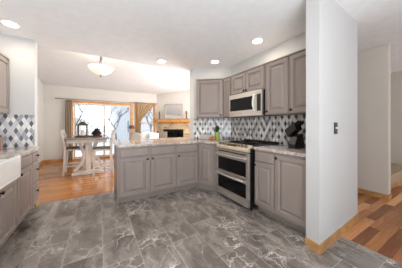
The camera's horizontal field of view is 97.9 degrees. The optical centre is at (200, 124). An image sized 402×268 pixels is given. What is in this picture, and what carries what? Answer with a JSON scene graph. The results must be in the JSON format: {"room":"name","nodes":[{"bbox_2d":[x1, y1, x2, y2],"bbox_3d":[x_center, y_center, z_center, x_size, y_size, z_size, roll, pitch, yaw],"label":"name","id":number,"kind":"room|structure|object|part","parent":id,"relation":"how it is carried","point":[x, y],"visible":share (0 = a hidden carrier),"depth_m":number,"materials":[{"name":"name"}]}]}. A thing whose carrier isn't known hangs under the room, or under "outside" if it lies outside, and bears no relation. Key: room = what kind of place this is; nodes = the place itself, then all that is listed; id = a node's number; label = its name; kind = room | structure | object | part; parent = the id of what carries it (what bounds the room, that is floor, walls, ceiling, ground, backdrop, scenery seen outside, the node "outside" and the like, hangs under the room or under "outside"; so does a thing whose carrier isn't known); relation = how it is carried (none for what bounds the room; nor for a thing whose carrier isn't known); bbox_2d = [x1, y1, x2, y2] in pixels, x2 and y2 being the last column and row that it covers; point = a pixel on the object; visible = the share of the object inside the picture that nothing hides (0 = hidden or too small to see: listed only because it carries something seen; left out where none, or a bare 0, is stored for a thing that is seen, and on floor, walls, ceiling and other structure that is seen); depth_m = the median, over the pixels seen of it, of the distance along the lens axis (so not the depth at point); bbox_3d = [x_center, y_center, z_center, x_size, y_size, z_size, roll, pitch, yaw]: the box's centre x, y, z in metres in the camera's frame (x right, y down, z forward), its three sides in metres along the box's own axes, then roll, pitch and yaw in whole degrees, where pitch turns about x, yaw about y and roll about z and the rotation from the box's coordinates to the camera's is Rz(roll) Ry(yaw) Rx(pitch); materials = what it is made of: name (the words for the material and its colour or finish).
{"room":"kitchen","nodes":[
{"label":"kitchen","id":0,"kind":"room"},
{"bbox_2d":[0,34,36,208],"bbox_3d":[-2.826,-0.135,2.473,0.740,2.750,0.130,0,0,-31],"label":"wall","id":1,"kind":"structure","parent":0,"point":[21,52],"depth_m":2.54,"materials":[{"name":"paint"}]},
{"bbox_2d":[0,52,9,113],"bbox_3d":[-2.677,-0.541,2.128,0.377,0.778,0.604,0,0,-31],"label":"upper cabinet","id":2,"kind":"object","parent":1,"relation":"attached to","point":[4,63],"visible":1,"depth_m":2.33,"materials":[{"name":"paint"}]},
{"bbox_2d":[0,114,34,147],"bbox_3d":[-2.732,0.086,2.447,0.600,0.473,0.008,0,0,-31],"label":"tiled wall","id":3,"kind":"structure","parent":1,"relation":"attached to","point":[17,131],"depth_m":2.50,"materials":[{"name":"tile"}]},
{"bbox_2d":[37,78,42,162],"bbox_3d":[-4.239,-0.260,4.014,0.130,3.200,4.220,0,0,-31],"label":"wall","id":4,"kind":"structure","parent":0,"point":[39,83],"depth_m":5.48,"materials":[{"name":"paint"}]},
{"bbox_2d":[39,159,69,165],"bbox_3d":[-3.880,1.198,4.231,0.710,0.085,3.970,0,0,-31],"label":"baseboard","id":5,"kind":"structure","parent":4,"relation":"attached to","point":[51,160],"depth_m":5.86,"materials":[{"name":"brown wood"}]},
{"bbox_2d":[43,84,156,159],"bbox_3d":[-3.543,-0.050,6.803,3.900,2.580,0.120,0,0,-31],"label":"wall","id":6,"kind":"structure","parent":0,"point":[53,109],"depth_m":6.00,"materials":[{"name":"paint"}]},
{"bbox_2d":[55,97,133,102],"bbox_3d":[-3.806,-0.897,6.506,2.511,0.048,0.124,0,0,-31],"label":"curtain rod","id":7,"kind":"object","parent":6,"relation":"attached to","point":[55,97],"visible":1,"depth_m":6.36,"materials":[{"name":"silver metal"}]},
{"bbox_2d":[65,100,72,159],"bbox_3d":[-4.553,0.172,6.020,0.225,2.075,0.065,0,0,-31],"label":"curtain","id":8,"kind":"object","parent":7,"relation":"hanging from","point":[68,103],"visible":0.7,"depth_m":6.01,"materials":[{"name":"fabric"}]},
{"bbox_2d":[70,100,132,160],"bbox_3d":[-3.701,0.185,6.681,2.065,2.110,0.130,0,0,-31],"label":"door","id":9,"kind":"structure","parent":6,"relation":"in","point":[75,102],"depth_m":6.65,"materials":[{"name":"brown wood"}]},
{"bbox_3d":[-4.111,0.205,6.477,0.990,1.980,0.035,0,0,-30],"label":"sash","id":10,"kind":"part","parent":9,"relation":"part of","materials":[{"name":"glass"}]},
{"bbox_3d":[-3.298,0.205,6.910,0.970,1.980,0.035,0,0,-30],"label":"sash","id":11,"kind":"part","parent":9,"relation":"part of","materials":[{"name":"glass"}]},
{"bbox_2d":[135,103,155,132],"bbox_3d":[-2.344,-0.095,7.457,0.870,1.670,0.130,0,0,-31],"label":"window","id":12,"kind":"structure","parent":6,"relation":"in","point":[154,107],"depth_m":7.61,"materials":[{"name":"brown wood"}]},
{"bbox_3d":[-2.326,-0.922,7.378,0.946,0.048,0.123,0,0,-30],"label":"curtain rod","id":13,"kind":"object","parent":6,"relation":"attached to","visible":0},
{"bbox_2d":[137,103,155,132],"bbox_3d":[-2.288,0.024,7.345,0.796,1.833,0.092,0,0,-31],"label":"curtain","id":14,"kind":"object","parent":13,"relation":"hanging from","point":[142,109],"visible":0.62,"depth_m":7.23,"materials":[{"name":"fabric"}]},
{"bbox_2d":[37,46,189,93],"bbox_3d":[-2.019,-1.587,5.467,5.430,0.523,4.030,0,0,-31],"label":"ceiling","id":15,"kind":"structure","parent":0,"point":[57,67],"depth_m":5.29,"materials":[{"name":"paint"}]},
{"bbox_2d":[87,57,113,76],"bbox_3d":[-2.182,-1.360,3.822,0.510,0.650,0.510,0,0,-31],"label":"pendant lamp","id":16,"kind":"object","parent":15,"relation":"hanging from","point":[100,69],"visible":0.89,"depth_m":3.70,"materials":[{"name":"white glass"}]},
{"bbox_3d":[-2.182,-1.175,3.822,0.510,0.160,0.510,0,0,-30],"label":"lamp shade","id":17,"kind":"part","parent":16,"relation":"part of","materials":[{"name":"white glass"}]},
{"bbox_2d":[157,90,189,130],"bbox_3d":[-0.921,-0.260,7.495,2.072,3.000,0.163,0,0,14],"label":"wall","id":18,"kind":"structure","parent":0,"point":[182,97],"depth_m":7.47,"materials":[{"name":"paint"}]},
{"bbox_2d":[0,157,401,267],"bbox_3d":[0.480,1.290,3.834,8.080,0.100,9.320,0,0,-31],"label":"floor","id":19,"kind":"structure","parent":0,"point":[195,227],"depth_m":2.00,"materials":[{"name":"tile"}]},
{"bbox_2d":[0,179,16,247],"bbox_3d":[-2.040,0.904,1.387,0.652,0.669,0.879,0,0,-31],"label":"base cabinet","id":20,"kind":"object","parent":19,"relation":"on","point":[8,194],"visible":0.97,"depth_m":1.73,"materials":[{"name":"paint"}]},
{"bbox_2d":[17,153,31,225],"bbox_3d":[-2.398,0.803,1.994,0.652,0.871,0.529,0,0,-31],"label":"base cabinet","id":21,"kind":"object","parent":19,"relation":"on","point":[24,182],"visible":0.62,"depth_m":2.11,"materials":[{"name":"paint"}]},
{"bbox_3d":[-2.153,0.448,2.138,0.020,0.115,0.500,0,0,-30],"label":"drawer","id":22,"kind":"part","parent":21,"relation":"part of","materials":[{"name":"paint"}]},
{"bbox_2d":[31,151,38,206],"bbox_3d":[-2.607,0.803,2.349,0.652,0.871,0.294,0,0,-31],"label":"base cabinet","id":23,"kind":"object","parent":19,"relation":"on","point":[35,155],"visible":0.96,"depth_m":2.47,"materials":[{"name":"paint"}]},
{"bbox_3d":[-2.362,0.665,2.494,0.020,0.290,0.265,0,0,-30],"label":"drawer","id":24,"kind":"part","parent":23,"relation":"part of","materials":[{"name":"paint"}]},
{"bbox_3d":[-2.362,0.970,2.494,0.020,0.290,0.265,0,0,-30],"label":"drawer","id":25,"kind":"part","parent":23,"relation":"part of","materials":[{"name":"paint"}]},
{"bbox_3d":[-2.362,0.448,2.494,0.020,0.115,0.265,0,0,-30],"label":"drawer","id":26,"kind":"part","parent":23,"relation":"part of","materials":[{"name":"paint"}]},
{"bbox_2d":[59,130,85,175],"bbox_3d":[-3.296,0.680,4.511,0.522,1.120,0.458,0,0,-31],"label":"counter chair","id":27,"kind":"object","parent":19,"relation":"on","point":[67,148],"visible":0.88,"depth_m":4.38,"materials":[{"name":"wood"}]},
{"bbox_3d":[-3.350,0.679,4.230,0.143,1.119,0.028,0,0,-30],"label":"leg","id":28,"kind":"part","parent":27,"relation":"part of","materials":[{"name":"beige wood"}]},
{"bbox_3d":[-3.568,0.679,4.601,0.143,1.119,0.028,0,0,-30],"label":"leg","id":29,"kind":"part","parent":27,"relation":"part of","materials":[{"name":"beige wood"}]},
{"bbox_2d":[66,146,84,149],"bbox_3d":[-3.253,0.585,4.537,0.400,0.040,0.380,0,0,-30],"label":"cushion","id":30,"kind":"object","parent":27,"relation":"on","point":[67,147],"depth_m":4.39,"materials":[{"name":"fabric"}]},
{"bbox_2d":[64,134,108,175],"bbox_3d":[-3.125,0.774,4.891,0.920,0.929,1.600,0,0,-31],"label":"dining table","id":31,"kind":"object","parent":19,"relation":"on","point":[87,142],"visible":0.91,"depth_m":4.38,"materials":[{"name":"white wood"}]},
{"bbox_2d":[74,135,101,137],"bbox_3d":[-2.923,0.294,4.569,0.600,0.030,0.240,0,0,-31],"label":"tray","id":32,"kind":"object","parent":31,"relation":"on","point":[88,135],"visible":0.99,"depth_m":4.48,"materials":[{"name":"brown wood"}]},
{"bbox_2d":[77,119,87,135],"bbox_3d":[-3.044,0.069,4.497,0.252,0.455,0.252,0,0,-31],"label":"lantern","id":33,"kind":"object","parent":32,"relation":"on","point":[80,123],"visible":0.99,"depth_m":4.46,"materials":[{"name":"brown wood"}]},
{"bbox_2d":[90,124,101,135],"bbox_3d":[-2.773,0.136,4.657,0.296,0.321,0.301,0,0,-31],"label":"bowl","id":34,"kind":"object","parent":32,"relation":"on","point":[96,132],"visible":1,"depth_m":4.60,"materials":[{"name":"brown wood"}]},
{"bbox_3d":[-2.856,0.785,4.434,0.110,0.708,0.080,0,0,-30],"label":"trestle post","id":35,"kind":"part","parent":31,"relation":"part of","materials":[{"name":"white wood"}]},
{"bbox_2d":[93,129,115,175],"bbox_3d":[-2.495,0.680,4.531,0.522,1.120,0.458,0,0,-31],"label":"counter chair","id":36,"kind":"object","parent":19,"relation":"on","point":[98,148],"visible":0.95,"depth_m":4.41,"materials":[{"name":"wood"}]},
{"bbox_3d":[-2.596,0.940,4.250,0.062,0.599,0.042,0,0,-30],"label":"leg","id":37,"kind":"part","parent":36,"relation":"part of","materials":[{"name":"white wood"}]},
{"bbox_2d":[93,146,109,149],"bbox_3d":[-2.538,0.585,4.505,0.400,0.040,0.380,0,0,-30],"label":"cushion","id":38,"kind":"object","parent":36,"relation":"on","point":[98,147],"depth_m":4.39,"materials":[{"name":"fabric"}]},
{"bbox_3d":[-2.441,0.679,4.812,0.143,1.119,0.028,0,0,-30],"label":"leg","id":39,"kind":"part","parent":36,"relation":"part of","materials":[{"name":"beige wood"}]},
{"bbox_3d":[-2.222,0.679,4.442,0.143,1.119,0.028,0,0,-30],"label":"leg","id":40,"kind":"part","parent":36,"relation":"part of","materials":[{"name":"beige wood"}]},
{"bbox_2d":[114,146,148,205],"bbox_3d":[-1.220,0.795,3.058,0.486,0.888,0.672,0,0,-31],"label":"base cabinet","id":41,"kind":"object","parent":19,"relation":"on","point":[131,164],"visible":0.98,"depth_m":2.81,"materials":[{"name":"paint"}]},
{"bbox_3d":[-1.438,0.795,2.960,0.012,0.888,0.620,0,0,-30],"label":"panel","id":42,"kind":"part","parent":41,"relation":"part of","materials":[{"name":"paint"}]},
{"bbox_3d":[-1.063,0.443,2.809,0.440,0.125,0.020,0,0,-30],"label":"drawer","id":43,"kind":"part","parent":41,"relation":"part of","materials":[{"name":"paint"}]},
{"bbox_3d":[-1.063,0.820,2.809,0.440,0.590,0.020,0,0,-30],"label":"door","id":44,"kind":"part","parent":41,"relation":"part of","materials":[{"name":"paint"}]},
{"bbox_2d":[130,133,142,138],"bbox_3d":[-2.023,0.735,5.366,0.380,1.009,0.540,0,0,-31],"label":"slipper chair","id":45,"kind":"object","parent":19,"relation":"on","point":[134,135],"visible":0.15,"depth_m":5.13,"materials":[{"name":"fabric"}]},
{"bbox_2d":[148,144,175,196],"bbox_3d":[-0.807,0.795,3.301,0.469,0.888,0.672,0,0,-31],"label":"base cabinet","id":46,"kind":"object","parent":19,"relation":"on","point":[162,158],"visible":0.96,"depth_m":3.04,"materials":[{"name":"paint"}]},
{"bbox_3d":[-0.656,0.443,3.049,0.435,0.125,0.020,0,0,-30],"label":"drawer","id":47,"kind":"part","parent":46,"relation":"part of","materials":[{"name":"paint"}]},
{"bbox_3d":[-0.656,0.820,3.049,0.435,0.590,0.020,0,0,-30],"label":"door","id":48,"kind":"part","parent":46,"relation":"part of","materials":[{"name":"paint"}]},
{"bbox_2d":[155,119,189,137],"bbox_3d":[-1.081,0.494,7.321,1.690,1.489,0.248,0,0,15],"label":"fireplace","id":49,"kind":"object","parent":19,"relation":"on","point":[175,128],"visible":0.52,"depth_m":7.36,"materials":[{"name":"stone"}]},
{"bbox_3d":[-1.177,0.360,7.405,0.916,0.360,0.014,0,0,15],"label":"firebox frame","id":50,"kind":"part","parent":49,"relation":"part of","materials":[{"name":"black metal"}]},
{"bbox_2d":[164,104,182,118],"bbox_3d":[-1.170,-0.577,7.416,0.830,0.649,0.092,0,0,14],"label":"mirror","id":51,"kind":"object","parent":49,"relation":"on","point":[171,111],"visible":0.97,"depth_m":7.41,"materials":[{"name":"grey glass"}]},
{"bbox_2d":[174,143,197,191],"bbox_3d":[-0.404,0.795,3.538,0.464,0.888,0.672,0,0,-31],"label":"base cabinet","id":52,"kind":"object","parent":19,"relation":"on","point":[186,154],"visible":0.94,"depth_m":3.28,"materials":[{"name":"paint"}]},
{"bbox_3d":[-0.253,0.443,3.286,0.430,0.125,0.020,0,0,-30],"label":"drawer","id":53,"kind":"part","parent":52,"relation":"part of","materials":[{"name":"paint"}]},
{"bbox_3d":[-0.253,0.820,3.286,0.430,0.590,0.020,0,0,-30],"label":"door","id":54,"kind":"part","parent":52,"relation":"part of","materials":[{"name":"paint"}]},
{"bbox_2d":[196,143,218,191],"bbox_3d":[0.253,0.795,3.710,0.849,0.888,1.024,0,0,-31],"label":"base cabinet","id":55,"kind":"object","parent":19,"relation":"on","point":[207,156],"visible":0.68,"depth_m":3.29,"materials":[{"name":"paint"}]},
{"bbox_2d":[112,137,240,147],"bbox_3d":[-0.487,0.330,3.546,2.280,0.040,1.494,0,0,-31],"label":"countertop","id":56,"kind":"structure","parent":55,"relation":"on","point":[179,140],"depth_m":3.29,"materials":[{"name":"stone"}]},
{"bbox_2d":[200,134,211,139],"bbox_3d":[0.109,0.255,3.726,0.240,0.110,0.100,0,0,4],"label":"storage box","id":57,"kind":"object","parent":56,"relation":"on","point":[202,136],"visible":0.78,"depth_m":3.68,"materials":[{"name":"white"}]},
{"bbox_2d":[214,125,219,139],"bbox_3d":[0.347,0.152,3.624,0.172,0.315,0.170,0,0,-31],"label":"potted plant","id":58,"kind":"object","parent":56,"relation":"on","point":[217,134],"visible":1,"depth_m":3.59,"materials":[{"name":"green plant"}]},
{"bbox_3d":[0.338,0.227,3.623,0.110,0.165,0.110,0,0,-30],"label":"pot","id":59,"kind":"part","parent":58,"relation":"part of","materials":[{"name":"green ceramic"}]},
{"bbox_3d":[0.087,0.748,3.313,0.304,0.735,0.020,0,0,31],"label":"door","id":60,"kind":"part","parent":55,"relation":"part of","materials":[{"name":"paint"}]},
{"bbox_2d":[215,139,278,209],"bbox_3d":[0.746,0.757,2.955,0.765,0.964,0.762,0,0,-31],"label":"range","id":61,"kind":"object","parent":19,"relation":"on","point":[235,172],"visible":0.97,"depth_m":2.69,"materials":[{"name":"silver metal"}]},
{"bbox_3d":[0.445,0.817,2.778,0.068,0.030,0.683,0,0,-30],"label":"handle","id":62,"kind":"part","parent":61,"relation":"part of","materials":[{"name":"metal"}]},
{"bbox_3d":[0.445,0.489,2.778,0.068,0.030,0.683,0,0,-30],"label":"handle","id":63,"kind":"part","parent":61,"relation":"part of","materials":[{"name":"metal"}]},
{"bbox_3d":[0.492,0.936,2.806,0.040,0.297,0.756,0,0,-30],"label":"oven door","id":64,"kind":"part","parent":61,"relation":"part of","materials":[{"name":"metal"}]},
{"bbox_3d":[0.492,0.595,2.806,0.040,0.374,0.756,0,0,-30],"label":"oven door","id":65,"kind":"part","parent":61,"relation":"part of","materials":[{"name":"metal"}]},
{"bbox_3d":[0.492,1.135,2.806,0.040,0.093,0.756,0,0,-30],"label":"panel","id":66,"kind":"part","parent":61,"relation":"part of","materials":[{"name":"metal"}]},
{"bbox_3d":[0.512,0.345,2.818,0.102,0.099,0.762,0,0,-30],"label":"control panel","id":67,"kind":"part","parent":61,"relation":"part of","materials":[{"name":"metal"}]},
{"bbox_2d":[227,141,278,147],"bbox_3d":[0.817,0.322,2.997,0.600,0.034,0.758,0,0,-30],"label":"cooktop","id":68,"kind":"object","parent":61,"relation":"in","point":[251,143],"depth_m":2.87,"materials":[{"name":"black metal"}]},
{"bbox_2d":[254,150,278,219],"bbox_3d":[1.086,0.795,2.508,0.632,0.888,0.329,0,0,-31],"label":"base cabinet","id":69,"kind":"object","parent":19,"relation":"on","point":[264,164],"visible":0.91,"depth_m":2.35,"materials":[{"name":"paint"}]},
{"bbox_3d":[0.850,0.443,2.369,0.020,0.125,0.310,0,0,-30],"label":"drawer","id":70,"kind":"part","parent":69,"relation":"part of","materials":[{"name":"paint"}]},
{"bbox_3d":[0.850,0.815,2.369,0.020,0.580,0.310,0,0,-30],"label":"door","id":71,"kind":"part","parent":69,"relation":"part of","materials":[{"name":"paint"}]},
{"bbox_2d":[274,153,305,234],"bbox_3d":[1.278,0.795,2.183,0.632,0.888,0.424,0,0,-31],"label":"base cabinet","id":72,"kind":"object","parent":19,"relation":"on","point":[290,171],"visible":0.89,"depth_m":2.03,"materials":[{"name":"paint"}]},
{"bbox_2d":[254,144,305,157],"bbox_3d":[1.202,0.330,2.328,0.605,0.040,0.761,0,0,-31],"label":"countertop","id":73,"kind":"structure","parent":72,"relation":"on","point":[282,149],"depth_m":2.21,"materials":[{"name":"stone"}]},
{"bbox_2d":[284,120,303,148],"bbox_3d":[1.286,0.123,2.369,0.168,0.372,0.249,0,0,-20],"label":"knife block","id":74,"kind":"object","parent":73,"relation":"on","point":[296,140],"visible":1,"depth_m":2.32,"materials":[{"name":"black plastic"}]},
{"bbox_2d":[391,163,401,189],"bbox_3d":[3.827,1.100,3.995,2.050,0.280,0.960,0,0,-31],"label":"stair","id":75,"kind":"structure","parent":19,"relation":"on","point":[396,169],"depth_m":3.57,"materials":[{"name":"carpet"}]},
{"bbox_3d":[-1.687,0.789,6.509,1.400,0.899,0.870,0,0,-30],"label":"sofa","id":76,"kind":"object","parent":19,"relation":"on","visible":0},
{"bbox_2d":[140,131,149,138],"bbox_3d":[-2.006,0.430,6.420,0.414,0.401,0.173,0,0,-37],"label":"pillow","id":77,"kind":"object","parent":76,"relation":"on","point":[145,135],"visible":0.48,"depth_m":6.36,"materials":[{"name":"white fabric"}]},
{"bbox_2d":[148,132,158,138],"bbox_3d":[-1.724,0.450,6.354,0.404,0.389,0.174,0,0,-26],"label":"pillow","id":78,"kind":"object","parent":76,"relation":"on","point":[151,134],"visible":0.62,"depth_m":6.33,"materials":[{"name":"white fabric"}]},
{"bbox_2d":[157,131,166,137],"bbox_3d":[-1.489,0.430,6.725,0.412,0.398,0.177,0,0,-22],"label":"pillow","id":79,"kind":"object","parent":76,"relation":"on","point":[162,134],"visible":0.55,"depth_m":6.70,"materials":[{"name":"beige fabric"}]},
{"bbox_2d":[0,0,401,72],"bbox_3d":[1.538,-1.570,2.136,8.180,0.620,5.320,0,0,-31],"label":"ceiling","id":80,"kind":"structure","parent":0,"point":[186,34],"depth_m":2.32,"materials":[{"name":"paint"}]},
{"bbox_2d":[0,19,20,27],"bbox_3d":[-2.397,-1.268,2.201,0.190,0.014,0.190,0,-2,-31],"label":"recessed light","id":81,"kind":"object","parent":80,"relation":"in","point":[9,23],"visible":1,"depth_m":2.18,"materials":[{"name":"white"}]},
{"bbox_2d":[157,59,165,62],"bbox_3d":[-0.783,-1.260,3.470,0.190,0.014,0.190,0,-2,-31],"label":"recessed light","id":82,"kind":"object","parent":80,"relation":"in","point":[158,60],"visible":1,"depth_m":3.46,"materials":[{"name":"white"}]},
{"bbox_2d":[251,37,263,43],"bbox_3d":[0.877,-1.303,2.716,0.190,0.014,0.190,0,-2,-31],"label":"recessed light","id":83,"kind":"object","parent":80,"relation":"in","point":[258,40],"visible":1,"depth_m":2.70,"materials":[{"name":"white"}]},
{"bbox_2d":[190,67,230,138],"bbox_3d":[0.252,-0.135,3.992,1.040,2.750,0.197,0,0,3],"label":"wall","id":84,"kind":"structure","parent":0,"point":[223,72],"depth_m":3.93,"materials":[{"name":"paint"}]},
{"bbox_2d":[196,78,227,117],"bbox_3d":[0.314,-0.541,3.684,0.885,0.778,0.446,0,0,9],"label":"upper cabinet","id":85,"kind":"object","parent":84,"relation":"attached to","point":[209,92],"visible":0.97,"depth_m":3.52,"materials":[{"name":"paint"}]},
{"bbox_3d":[0.174,-0.920,3.540,0.540,0.020,0.048,0,0,9],"label":"crown moulding","id":86,"kind":"part","parent":85,"relation":"part of","materials":[{"name":"paint"}]},
{"bbox_2d":[194,118,230,138],"bbox_3d":[0.245,0.079,3.895,0.820,0.458,0.008,0,0,4],"label":"tiled wall","id":87,"kind":"structure","parent":84,"relation":"attached to","point":[201,125],"depth_m":3.89,"materials":[{"name":"tile"}]},
{"bbox_2d":[231,31,305,144],"bbox_3d":[1.218,-0.135,3.045,0.130,2.750,1.990,0,0,-31],"label":"wall","id":88,"kind":"structure","parent":0,"point":[296,43],"depth_m":2.91,"materials":[{"name":"paint"}]},
{"bbox_2d":[223,76,242,117],"bbox_3d":[0.660,-0.541,3.485,0.375,0.778,0.224,0,0,-31],"label":"upper cabinet","id":89,"kind":"object","parent":88,"relation":"attached to","point":[227,81],"visible":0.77,"depth_m":3.40,"materials":[{"name":"paint"}]},
{"bbox_3d":[0.507,-0.529,3.395,0.020,0.735,0.200,0,0,-30],"label":"door","id":90,"kind":"part","parent":89,"relation":"part of","materials":[{"name":"paint"}]},
{"bbox_2d":[231,63,264,94],"bbox_3d":[0.900,-0.740,3.046,0.407,0.380,0.764,0,0,-31],"label":"upper cabinet","id":91,"kind":"object","parent":88,"relation":"attached to","point":[251,79],"visible":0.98,"depth_m":2.90,"materials":[{"name":"paint"}]},
{"bbox_3d":[0.666,-0.728,3.126,0.020,0.335,0.365,0,0,-30],"label":"door","id":92,"kind":"part","parent":91,"relation":"part of","materials":[{"name":"paint"}]},
{"bbox_3d":[0.775,-0.920,2.972,0.048,0.020,0.764,0,0,-30],"label":"crown moulding","id":93,"kind":"part","parent":91,"relation":"part of","materials":[{"name":"paint"}]},
{"bbox_2d":[229,89,278,117],"bbox_3d":[0.865,-0.344,3.025,0.479,0.395,0.757,0,0,-31],"label":"microwave","id":94,"kind":"object","parent":91,"relation":"attached to","point":[251,103],"visible":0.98,"depth_m":2.86,"materials":[{"name":"silver metal"}]},
{"bbox_3d":[0.732,-0.344,2.947,0.036,0.335,0.757,0,0,-30],"label":"door","id":95,"kind":"part","parent":94,"relation":"part of","materials":[{"name":"metal"}]},
{"bbox_3d":[0.733,-0.162,2.947,0.034,0.030,0.757,0,0,-30],"label":"trim","id":96,"kind":"part","parent":94,"relation":"part of","materials":[{"name":"metal"}]},
{"bbox_3d":[0.815,-0.347,2.709,0.072,0.281,0.026,0,0,-30],"label":"handle","id":97,"kind":"part","parent":94,"relation":"part of","materials":[{"name":"silver metal"}]},
{"bbox_3d":[0.856,-0.728,2.803,0.020,0.335,0.365,0,0,-30],"label":"door","id":98,"kind":"part","parent":91,"relation":"part of","materials":[{"name":"paint"}]},
{"bbox_2d":[231,114,305,146],"bbox_3d":[1.161,0.079,3.006,0.008,0.458,1.978,0,0,-31],"label":"tiled wall","id":99,"kind":"structure","parent":88,"relation":"attached to","point":[269,128],"depth_m":3.04,"materials":[{"name":"tile"}]},
{"bbox_2d":[265,54,299,115],"bbox_3d":[1.196,-0.541,2.544,0.407,0.778,0.389,0,0,-31],"label":"upper cabinet","id":100,"kind":"object","parent":88,"relation":"attached to","point":[277,71],"visible":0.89,"depth_m":2.43,"materials":[{"name":"paint"}]},
{"bbox_3d":[1.060,-0.529,2.455,0.020,0.735,0.345,0,0,-30],"label":"door","id":101,"kind":"part","parent":100,"relation":"part of","materials":[{"name":"paint"}]},
{"bbox_3d":[1.071,-0.920,2.470,0.048,0.020,0.389,0,0,-30],"label":"crown moulding","id":102,"kind":"part","parent":100,"relation":"part of","materials":[{"name":"paint"}]},
{"bbox_2d":[289,48,305,113],"bbox_3d":[1.391,-0.541,2.213,0.407,0.778,0.374,0,0,-31],"label":"upper cabinet","id":103,"kind":"object","parent":88,"relation":"attached to","point":[298,58],"visible":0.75,"depth_m":2.19,"materials":[{"name":"paint"}]},
{"bbox_3d":[1.266,-0.920,2.139,0.048,0.020,0.374,0,0,-30],"label":"crown moulding","id":104,"kind":"part","parent":103,"relation":"part of","materials":[{"name":"paint"}]},
{"bbox_2d":[306,0,356,244],"bbox_3d":[1.570,-0.135,2.019,1.075,2.750,0.135,0,0,-31],"label":"wall","id":105,"kind":"structure","parent":0,"point":[331,32],"depth_m":1.83,"materials":[{"name":"paint"}]},
{"bbox_2d":[305,214,358,253],"bbox_3d":[1.568,1.198,2.010,1.090,0.085,0.150,0,0,-31],"label":"baseboard","id":106,"kind":"structure","parent":105,"relation":"attached to","point":[335,236],"depth_m":1.81,"materials":[{"name":"brown wood"}]},
{"bbox_2d":[334,122,337,133],"bbox_3d":[1.460,0.035,1.886,0.078,0.125,0.017,0,0,-33],"label":"light switch","id":107,"kind":"object","parent":105,"relation":"attached to","point":[335,123],"visible":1,"depth_m":1.88,"materials":[{"name":"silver metal"}]},
{"bbox_2d":[357,44,390,194],"bbox_3d":[2.594,-0.135,3.861,0.130,2.750,2.180,0,0,-31],"label":"wall","id":108,"kind":"structure","parent":0,"point":[373,65],"depth_m":3.04,"materials":[{"name":"paint"}]},
{"bbox_2d":[357,188,391,199],"bbox_3d":[2.592,1.198,3.851,0.144,0.085,2.194,0,0,-31],"label":"baseboard","id":109,"kind":"structure","parent":108,"relation":"attached to","point":[359,190],"depth_m":3.01,"materials":[{"name":"brown wood"}]},
{"bbox_2d":[391,71,401,164],"bbox_3d":[5.155,-0.135,3.977,0.120,2.750,4.820,0,0,-31],"label":"wall","id":110,"kind":"structure","parent":0,"point":[396,77],"depth_m":4.35,"materials":[{"name":"paint"}]},
{"label":"outside","id":111,"kind":"structure","parent":0,"visible":0},
{"bbox_2d":[75,133,113,156],"bbox_3d":[-8.872,1.450,19.002,32.000,0.180,26.250,0,0,-31],"label":"ground","id":112,"kind":"structure","parent":111,"point":[78,153],"depth_m":9.33,"materials":[{"name":"white snow"}]},
{"bbox_2d":[75,105,86,145],"bbox_3d":[-7.098,-0.356,9.344,1.881,3.438,2.991,0,0,-2],"label":"bare tree","id":113,"kind":"object","parent":112,"relation":"on","point":[78,105],"visible":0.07,"depth_m":9.66,"materials":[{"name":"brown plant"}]},
{"bbox_2d":[75,113,91,144],"bbox_3d":[-9.626,0.110,12.203,3.400,2.500,2.800,0,0,-31],"label":"shed","id":114,"kind":"object","parent":112,"relation":"on","point":[81,127],"visible":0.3,"depth_m":11.72,"materials":[{"name":"plastic"}]},
{"bbox_2d":[98,106,128,139],"bbox_3d":[-4.862,-0.084,10.172,1.445,2.898,2.056,0,0,12],"label":"bare tree","id":115,"kind":"object","parent":112,"relation":"on","point":[115,106],"visible":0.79,"depth_m":10.16,"materials":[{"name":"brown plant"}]},
{"bbox_2d":[111,106,152,139],"bbox_3d":[-5.340,-1.615,18.326,7.800,5.950,6.800,0,0,-31],"label":"house","id":116,"kind":"structure","parent":112,"relation":"on","point":[122,131],"depth_m":14.34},
{"bbox_2d":[144,110,152,131],"bbox_3d":[-4.051,-0.152,12.478,1.824,3.029,1.094,0,0,36],"label":"bare tree","id":117,"kind":"object","parent":112,"relation":"on","point":[150,125],"visible":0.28,"depth_m":12.35,"materials":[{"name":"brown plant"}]},
{"bbox_3d":[-1.664,0.804,0.749,0.652,0.871,0.599,0,0,-30],"label":"base cabinet","id":118,"kind":"object","parent":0,"visible":0},
{"bbox_2d":[0,147,39,158],"bbox_3d":[-2.070,0.346,1.386,0.660,0.042,2.490,0,0,-31],"label":"countertop","id":119,"kind":"structure","parent":118,"relation":"on","point":[5,153],"depth_m":2.15,"materials":[{"name":"stone"}]},
{"bbox_2d":[0,135,2,149],"bbox_3d":[-2.654,0.227,2.290,0.076,0.195,0.076,0,0,-31],"label":"jar","id":120,"kind":"object","parent":119,"relation":"on","point":[1,138],"visible":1,"depth_m":2.30,"materials":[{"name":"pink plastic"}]},
{"bbox_2d":[0,155,20,189],"bbox_3d":[-1.991,0.451,1.415,0.535,0.235,0.876,0,0,-31],"label":"sink","id":121,"kind":"object","parent":119,"relation":"in","point":[10,169],"visible":1,"depth_m":1.70,"materials":[{"name":"white ceramic"}]}
]}

